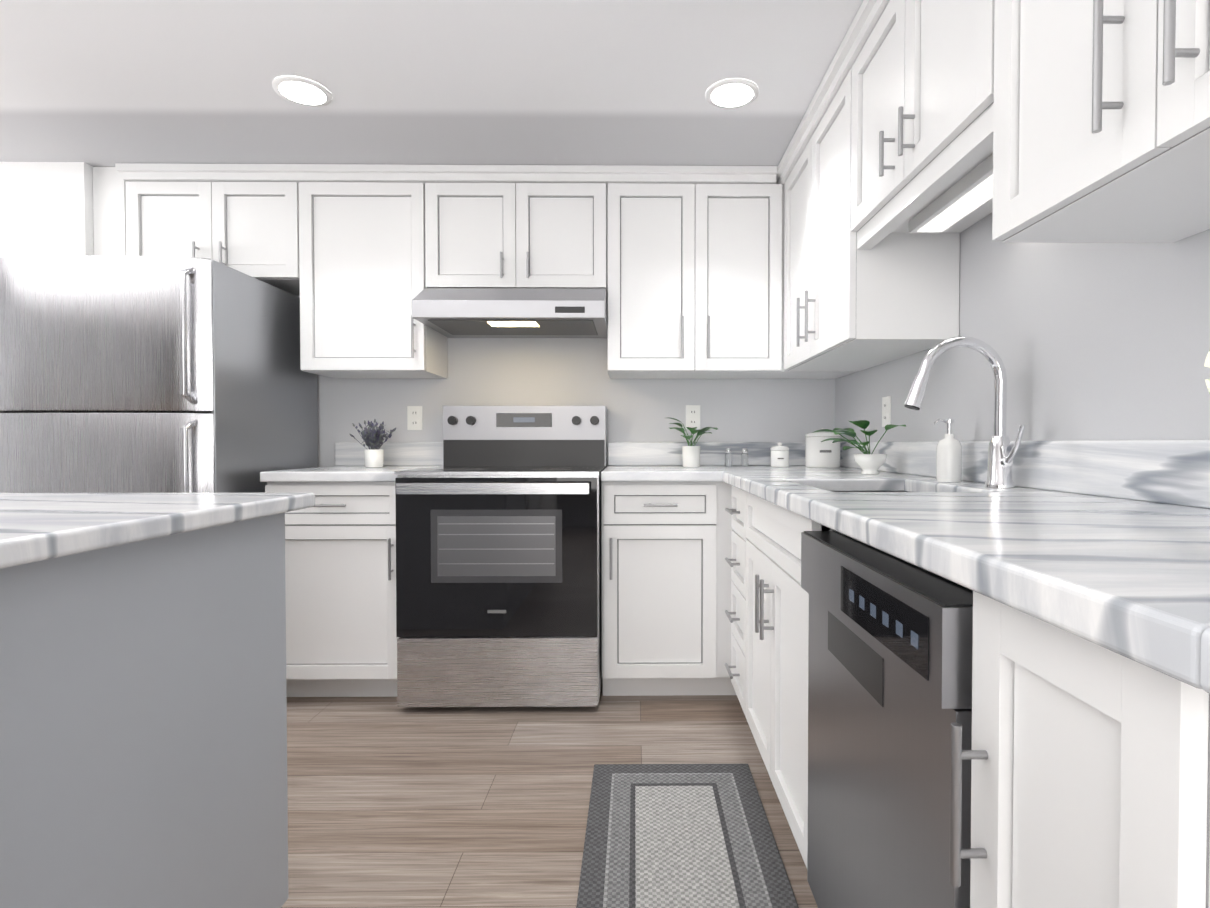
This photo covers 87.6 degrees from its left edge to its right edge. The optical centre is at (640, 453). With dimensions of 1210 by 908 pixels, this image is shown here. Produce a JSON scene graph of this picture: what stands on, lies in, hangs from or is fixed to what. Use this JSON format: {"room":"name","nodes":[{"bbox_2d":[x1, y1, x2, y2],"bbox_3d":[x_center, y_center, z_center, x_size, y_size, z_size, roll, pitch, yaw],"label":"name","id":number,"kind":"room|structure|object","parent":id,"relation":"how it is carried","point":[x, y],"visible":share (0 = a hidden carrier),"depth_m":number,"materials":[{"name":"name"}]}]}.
{"room":"kitchen","nodes":[
{"label":"kitchen","id":0,"kind":"room"},
{"bbox_2d":[0,162,93,256],"bbox_3d":[-3.318,-0.124,2.832,1.974,2.200,0.370,0,1,-1],"label":"wall","id":1,"kind":"structure","parent":0,"point":[46,208],"depth_m":2.64,"materials":[{"name":"white paint"}]},
{"bbox_2d":[0,0,862,166],"bbox_3d":[-1.605,-1.203,0.089,5.350,0.050,6.050,0,1,-1],"label":"ceiling","id":2,"kind":"structure","parent":0,"point":[102,83],"depth_m":2.03,"materials":[{"name":"paint"}]},
{"bbox_2d":[272,76,331,106],"bbox_3d":[-1.129,-1.208,2.104,0.176,0.008,0.176,0,1,-1],"label":"recessed light","id":3,"kind":"object","parent":2,"relation":"in","point":[302,91],"visible":1,"depth_m":2.09,"materials":[{"name":"white plastic"}]},
{"bbox_2d":[706,78,758,108],"bbox_3d":[0.307,-1.208,2.118,0.176,0.008,0.176,0,1,-1],"label":"recessed light","id":4,"kind":"object","parent":2,"relation":"in","point":[732,93],"visible":1,"depth_m":2.10,"materials":[{"name":"white plastic"}]},
{"bbox_2d":[281,678,817,907],"bbox_3d":[-1.605,1.047,0.127,5.350,0.050,6.050,0,1,-1],"label":"floor","id":5,"kind":"structure","parent":0,"point":[391,804],"depth_m":1.86,"materials":[{"name":"brown wood"}]},
{"bbox_2d":[0,512,287,907],"bbox_3d":[-1.153,0.576,0.135,1.004,0.892,2.273,0,1,-1],"label":"kitchen island","id":6,"kind":"object","parent":5,"relation":"on","point":[143,729],"visible":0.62,"depth_m":0.91,"materials":[{"name":"grey"}]},
{"bbox_2d":[0,493,314,568],"bbox_3d":[-1.171,0.114,0.127,1.028,0.030,2.333,0,1,-1],"label":"island countertop","id":7,"kind":"structure","parent":6,"relation":"on","point":[35,527],"depth_m":0.92,"materials":[{"name":"stone"}]},
{"bbox_2d":[0,255,317,492],"bbox_3d":[-1.925,0.139,2.593,0.780,1.682,0.821,0,1,-1],"label":"fridge","id":8,"kind":"object","parent":5,"relation":"on","point":[147,374],"visible":0.44,"depth_m":2.22,"materials":[{"name":"grey metal"}]},
{"bbox_2d":[265,482,397,696],"bbox_3d":[-1.197,0.540,2.728,0.525,0.874,0.636,0,1,-1],"label":"base cabinet","id":9,"kind":"object","parent":5,"relation":"on","point":[340,570],"visible":0.54,"depth_m":2.46,"materials":[{"name":"white wood"}]},
{"bbox_2d":[260,442,442,481],"bbox_3d":[-1.198,0.025,2.726,0.528,0.149,0.618,0,1,-1],"label":"countertop","id":10,"kind":"structure","parent":9,"relation":"on","point":[349,466],"depth_m":3.01,"materials":[{"name":"stone"}]},
{"bbox_2d":[350,419,395,466],"bbox_3d":[-1.213,-0.050,2.842,0.180,0.219,0.175,0,1,-1],"label":"plant","id":11,"kind":"object","parent":10,"relation":"on","point":[374,455],"visible":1,"depth_m":2.82,"materials":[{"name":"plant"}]},
{"bbox_2d":[394,406,605,706],"bbox_3d":[-0.544,0.378,2.672,0.768,1.200,0.735,0,1,-1],"label":"stove","id":12,"kind":"object","parent":5,"relation":"on","point":[499,558],"visible":0.98,"depth_m":2.37,"materials":[{"name":"silver metal"}]},
{"bbox_2d":[601,482,735,695],"bbox_3d":[0.393,0.540,2.743,1.099,0.874,0.636,0,1,-1],"label":"base cabinet","id":13,"kind":"object","parent":5,"relation":"on","point":[666,588],"visible":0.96,"depth_m":2.47,"materials":[{"name":"white wood"}]},
{"bbox_2d":[600,442,715,481],"bbox_3d":[0.076,0.025,2.738,0.464,0.149,0.618,0,1,-1],"label":"countertop","id":14,"kind":"structure","parent":13,"relation":"on","point":[626,461],"depth_m":3.03,"materials":[{"name":"stone"}]},
{"bbox_2d":[669,418,717,466],"bbox_3d":[0.237,-0.053,2.861,0.255,0.224,0.252,0,1,-1],"label":"plant","id":15,"kind":"object","parent":14,"relation":"on","point":[690,455],"visible":1,"depth_m":2.83,"materials":[{"name":"green plant"}]},
{"bbox_2d":[576,764,798,907],"bbox_3d":[0.104,0.998,1.233,0.488,0.008,1.530,0,1,-1],"label":"rug","id":16,"kind":"object","parent":5,"relation":"on","point":[679,836],"visible":1,"depth_m":1.60,"materials":[{"name":"grey fabric"}]},
{"bbox_2d":[801,531,972,907],"bbox_3d":[0.638,0.586,1.021,0.607,0.842,0.602,0,1,-1],"label":"dishwasher","id":17,"kind":"object","parent":5,"relation":"on","point":[890,642],"visible":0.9,"depth_m":0.92,"materials":[{"name":"grey metal"}]},
{"bbox_2d":[725,485,1209,907],"bbox_3d":[0.638,0.562,1.443,0.636,0.874,2.075,0,1,-1],"label":"base cabinet","id":18,"kind":"object","parent":5,"relation":"on","point":[1090,774],"visible":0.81,"depth_m":0.60,"materials":[{"name":"white wood"}]},
{"bbox_2d":[716,440,1209,693],"bbox_3d":[0.635,0.044,1.691,0.633,0.152,2.724,0,1,-1],"label":"countertop","id":19,"kind":"structure","parent":18,"relation":"on","point":[1104,543],"depth_m":0.89,"materials":[{"name":"stone"}]},
{"bbox_2d":[725,448,747,466],"bbox_3d":[0.446,0.015,2.934,0.111,0.085,0.036,0,1,-1],"label":"pepper shaker","id":20,"kind":"object","parent":19,"relation":"on","point":[728,457],"visible":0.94,"depth_m":2.92,"materials":[{"name":"clear glass"}]},
{"bbox_2d":[770,442,788,466],"bbox_3d":[0.639,0.003,2.896,0.086,0.112,0.086,0,1,-1],"label":"canister","id":21,"kind":"object","parent":19,"relation":"on","point":[779,455],"visible":0.96,"depth_m":2.86,"materials":[{"name":"white ceramic"}]},
{"bbox_2d":[805,428,840,467],"bbox_3d":[0.820,-0.028,2.837,0.155,0.175,0.155,0,1,-1],"label":"canister","id":22,"kind":"object","parent":19,"relation":"on","point":[820,454],"visible":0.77,"depth_m":2.77,"materials":[{"name":"white ceramic"}]},
{"bbox_2d":[812,420,905,473],"bbox_3d":[0.751,-0.023,2.239,0.264,0.186,0.341,0,1,-1],"label":"potted plant","id":23,"kind":"object","parent":19,"relation":"on","point":[866,461],"visible":1,"depth_m":2.19,"materials":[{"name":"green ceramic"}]},
{"bbox_2d":[933,419,961,481],"bbox_3d":[0.864,-0.010,1.778,0.077,0.176,0.064,0,1,-1],"label":"soap dispenser","id":24,"kind":"object","parent":19,"relation":"on","point":[949,459],"visible":1,"depth_m":1.75,"materials":[{"name":"white ceramic"}]},
{"bbox_2d":[904,336,1024,487],"bbox_3d":[0.780,-0.103,1.521,0.268,0.370,0.112,0,1,-1],"label":"faucet","id":25,"kind":"object","parent":19,"relation":"on","point":[1002,452],"visible":1,"depth_m":1.53,"materials":[{"name":"silver metal"}]},
{"bbox_2d":[297,296,834,466],"bbox_3d":[-1.633,-0.129,3.082,5.350,2.200,0.100,0,1,-1],"label":"wall","id":26,"kind":"structure","parent":0,"point":[527,372],"depth_m":3.04,"materials":[{"name":"paint"}]},
{"bbox_2d":[117,163,300,288],"bbox_3d":[-1.831,-0.989,2.850,0.731,0.468,0.328,0,1,-1],"label":"upper cabinet","id":27,"kind":"object","parent":26,"relation":"attached to","point":[244,218],"depth_m":2.69,"materials":[{"name":"white wood"}]},
{"bbox_2d":[281,164,447,378],"bbox_3d":[-1.196,-0.792,2.859,0.649,0.864,0.328,0,1,-1],"label":"upper cabinet","id":28,"kind":"object","parent":26,"relation":"attached to","point":[371,233],"depth_m":2.70,"materials":[{"name":"white wood"}]},
{"bbox_2d":[407,406,421,429],"bbox_3d":[-1.087,-0.173,3.032,0.070,0.115,0.008,0,1,-1],"label":"electrical outlet","id":29,"kind":"object","parent":26,"relation":"attached to","point":[414,417],"visible":1,"depth_m":3.03,"materials":[{"name":"white plastic"}]},
{"bbox_2d":[412,288,606,337],"bbox_3d":[-0.536,-0.629,2.784,0.776,0.164,0.495,0,1,-1],"label":"range hood","id":30,"kind":"object","parent":26,"relation":"attached to","point":[514,312],"visible":0.96,"depth_m":2.58,"materials":[{"name":"silver metal"}]},
{"bbox_2d":[441,165,608,290],"bbox_3d":[-0.537,-0.969,2.862,0.778,0.509,0.328,0,1,-1],"label":"upper cabinet","id":31,"kind":"object","parent":26,"relation":"attached to","point":[503,226],"depth_m":2.71,"materials":[{"name":"white wood"}]},
{"bbox_2d":[686,405,699,428],"bbox_3d":[0.253,-0.178,3.045,0.070,0.115,0.008,0,1,-1],"label":"electrical outlet","id":32,"kind":"object","parent":26,"relation":"attached to","point":[692,416],"visible":1,"depth_m":3.04,"materials":[{"name":"white plastic"}]},
{"bbox_2d":[607,165,784,378],"bbox_3d":[0.203,-0.792,2.872,0.812,0.864,0.328,0,1,-1],"label":"upper cabinet","id":33,"kind":"object","parent":26,"relation":"attached to","point":[683,266],"depth_m":2.72,"materials":[{"name":"white wood"}]},
{"bbox_2d":[781,370,856,378],"bbox_3d":[0.748,-0.763,2.878,0.388,0.806,0.328,0,1,-1],"label":"upper cabinet","id":34,"kind":"object","parent":26,"relation":"attached to","point":[788,374],"depth_m":2.85,"materials":[{"name":"white wood"}]},
{"bbox_2d":[835,212,1209,441],"bbox_3d":[1.021,-0.077,0.083,0.100,2.200,5.950,0,1,-1],"label":"wall","id":35,"kind":"structure","parent":0,"point":[1097,341],"depth_m":1.42,"materials":[{"name":"paint"}]},
{"bbox_2d":[779,52,960,370],"bbox_3d":[0.784,-0.781,2.264,0.328,0.864,0.889,0,1,-1],"label":"upper cabinet","id":36,"kind":"object","parent":35,"relation":"attached to","point":[865,300],"depth_m":2.03,"materials":[{"name":"white wood"}]},
{"bbox_2d":[882,396,890,426],"bbox_3d":[0.944,-0.163,2.426,0.008,0.115,0.070,0,1,-1],"label":"electrical outlet","id":37,"kind":"object","parent":35,"relation":"attached to","point":[886,410],"visible":0.96,"depth_m":2.42,"materials":[{"name":"white plastic"}]},
{"bbox_2d":[843,0,962,239],"bbox_3d":[0.791,-0.926,1.500,0.328,0.549,0.742,0,1,-1],"label":"upper cabinet","id":38,"kind":"object","parent":35,"relation":"attached to","point":[903,59],"depth_m":1.54,"materials":[{"name":"white wood"}]},
{"bbox_2d":[909,154,992,232],"bbox_3d":[0.807,-0.632,1.516,0.100,0.037,0.520,0,1,-1],"label":"under-cabinet light","id":39,"kind":"object","parent":38,"relation":"attached to","point":[967,195],"visible":0.54,"depth_m":1.56,"materials":[{"name":"white plastic"}]},
{"bbox_2d":[963,0,1209,242],"bbox_3d":[0.798,-0.782,0.800,0.328,0.813,0.772,0,1,-1],"label":"upper cabinet","id":40,"kind":"object","parent":35,"relation":"attached to","point":[1084,121],"depth_m":0.95,"materials":[{"name":"white wood"}]},
{"bbox_2d":[1204,350,1209,393],"bbox_3d":[0.604,-0.004,0.557,0.225,0.206,0.151,0,1,-1],"label":"wall decor","id":41,"kind":"object","parent":35,"relation":"attached to","point":[1207,364],"visible":1,"depth_m":0.55,"materials":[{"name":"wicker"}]}
]}

